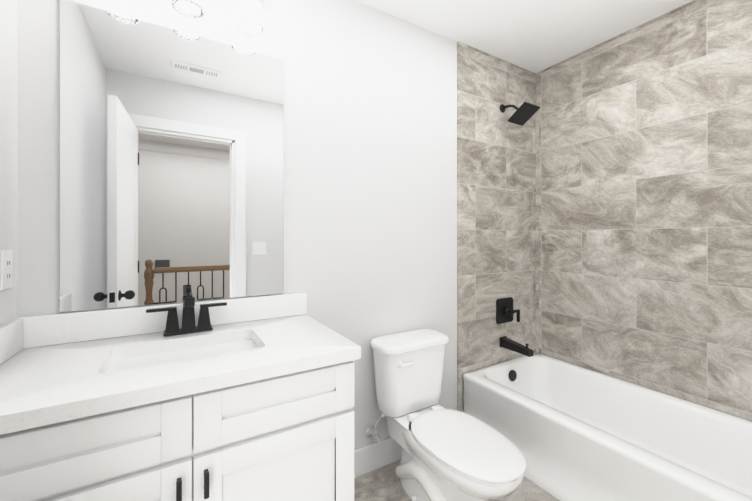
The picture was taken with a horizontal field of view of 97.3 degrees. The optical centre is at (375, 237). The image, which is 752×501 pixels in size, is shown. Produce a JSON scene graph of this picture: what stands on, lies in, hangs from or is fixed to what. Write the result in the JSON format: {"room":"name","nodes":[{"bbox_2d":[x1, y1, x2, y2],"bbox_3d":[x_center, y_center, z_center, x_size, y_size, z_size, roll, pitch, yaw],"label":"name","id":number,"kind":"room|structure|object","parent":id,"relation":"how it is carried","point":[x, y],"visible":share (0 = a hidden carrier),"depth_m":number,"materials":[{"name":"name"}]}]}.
{"room":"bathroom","nodes":[
{"label":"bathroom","id":0,"kind":"room"},
{"bbox_2d":[0,0,16,325],"bbox_3d":[-0.785,-0.001,0.327,0.120,2.440,1.656,0,0,-31],"label":"wall","id":1,"kind":"structure","parent":0,"point":[8,137],"depth_m":1.01,"materials":[{"name":"white paint"}]},
{"bbox_2d":[0,250,12,289],"bbox_3d":[-1.110,0.095,0.996,0.008,0.116,0.072,0,0,-31],"label":"electrical outlet plate","id":2,"kind":"object","parent":1,"relation":"attached to","point":[6,269],"visible":1,"depth_m":0.98,"materials":[{"name":"white plastic"}]},
{"bbox_2d":[17,0,524,450],"bbox_3d":[-0.017,0.001,1.819,2.970,2.440,0.120,0,0,-31],"label":"wall","id":3,"kind":"structure","parent":0,"point":[370,173],"depth_m":1.67,"materials":[{"name":"white paint"}]},
{"bbox_2d":[59,0,283,312],"bbox_3d":[-0.743,-0.279,1.309,0.753,1.061,0.006,0,0,-31],"label":"mirror","id":4,"kind":"object","parent":3,"relation":"attached to","point":[171,166],"visible":0.94,"depth_m":1.26,"materials":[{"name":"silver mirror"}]},
{"bbox_2d":[171,0,204,18],"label":"sconce","id":5,"kind":"object","parent":3,"relation":"attached to","point":[195,6],"depth_m":1.24,"materials":[{"name":"clear glass"}]},
{"bbox_2d":[234,0,271,36],"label":"sconce","id":6,"kind":"object","parent":3,"relation":"attached to","point":[255,9],"depth_m":1.34,"materials":[{"name":"clear glass"}]},
{"bbox_2d":[354,437,401,477],"bbox_3d":[0.083,1.153,1.800,0.984,0.136,0.013,0,0,-31],"label":"baseboard","id":7,"kind":"structure","parent":3,"relation":"attached to","point":[375,456],"depth_m":1.73,"materials":[{"name":"white paint"}]},
{"bbox_2d":[457,41,535,410],"bbox_3d":[0.843,0.001,2.256,0.782,2.440,0.012,0,0,-31],"label":"wall tile","id":8,"kind":"structure","parent":3,"relation":"attached to","point":[496,204],"depth_m":2.21,"materials":[{"name":"beige tile"}]},
{"bbox_2d":[496,297,519,323],"bbox_3d":[0.897,0.496,2.239,0.170,0.170,0.068,0,0,-31],"label":"shower valve","id":9,"kind":"object","parent":8,"relation":"attached to","point":[505,311],"visible":1,"depth_m":2.24,"materials":[{"name":"black metal"}]},
{"bbox_2d":[500,336,532,356],"bbox_3d":[0.918,0.707,2.166,0.064,0.070,0.215,0,0,-31],"label":"tub spout","id":10,"kind":"object","parent":8,"relation":"attached to","point":[508,343],"visible":1,"depth_m":2.15,"materials":[{"name":"black metal"}]},
{"bbox_2d":[500,102,539,125],"bbox_3d":[0.921,-0.830,2.161,0.150,0.164,0.229,0,0,-31],"label":"shower head","id":11,"kind":"object","parent":8,"relation":"attached to","point":[524,113],"visible":1,"depth_m":2.12},
{"bbox_2d":[354,459,559,500],"bbox_3d":[0.408,1.250,1.107,2.970,0.060,1.776,0,0,-31],"label":"floor","id":12,"kind":"structure","parent":0,"point":[383,483],"depth_m":1.61,"materials":[{"name":"tile"}]},
{"bbox_2d":[0,292,360,500],"bbox_3d":[-0.597,0.737,1.065,0.958,0.965,0.574,0,0,-31],"label":"bathroom vanity","id":13,"kind":"object","parent":12,"relation":"on","point":[248,399],"visible":1,"depth_m":0.92,"materials":[{"name":"white paint"}]},
{"bbox_2d":[146,287,226,336],"bbox_3d":[-0.685,0.272,1.212,0.264,0.165,0.160,0,0,-31],"label":"faucet","id":14,"kind":"object","parent":13,"relation":"on","point":[188,323],"visible":0.96,"depth_m":1.22,"materials":[{"name":"black metal"}]},
{"bbox_2d":[366,329,525,500],"bbox_3d":[0.315,0.869,1.507,0.416,0.702,0.751,0,0,-31],"label":"toilet","id":15,"kind":"object","parent":12,"relation":"on","point":[451,455],"visible":1,"depth_m":1.50,"materials":[{"name":"white ceramic"}]},
{"bbox_2d":[463,353,751,500],"bbox_3d":[1.250,1.033,1.604,0.747,0.375,1.519,0,0,-31],"label":"bathtub","id":16,"kind":"object","parent":12,"relation":"on","point":[571,432],"visible":1,"depth_m":1.64,"materials":[{"name":"white ceramic"}]},
{"bbox_2d":[356,0,693,72],"bbox_3d":[0.408,-1.270,1.110,2.970,0.100,1.776,0,0,-31],"label":"ceiling","id":17,"kind":"structure","parent":0,"point":[535,36],"depth_m":1.86,"materials":[{"name":"white paint"}]},
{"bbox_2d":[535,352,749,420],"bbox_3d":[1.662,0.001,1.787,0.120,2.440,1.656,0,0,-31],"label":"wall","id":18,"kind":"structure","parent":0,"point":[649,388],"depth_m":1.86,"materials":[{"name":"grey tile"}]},
{"bbox_2d":[536,0,751,420],"bbox_3d":[1.575,-0.187,1.805,0.012,2.064,1.536,0,0,-31],"label":"wall tile","id":19,"kind":"structure","parent":18,"relation":"attached to","point":[644,205],"depth_m":1.84,"materials":[{"name":"beige tile"}]}
]}

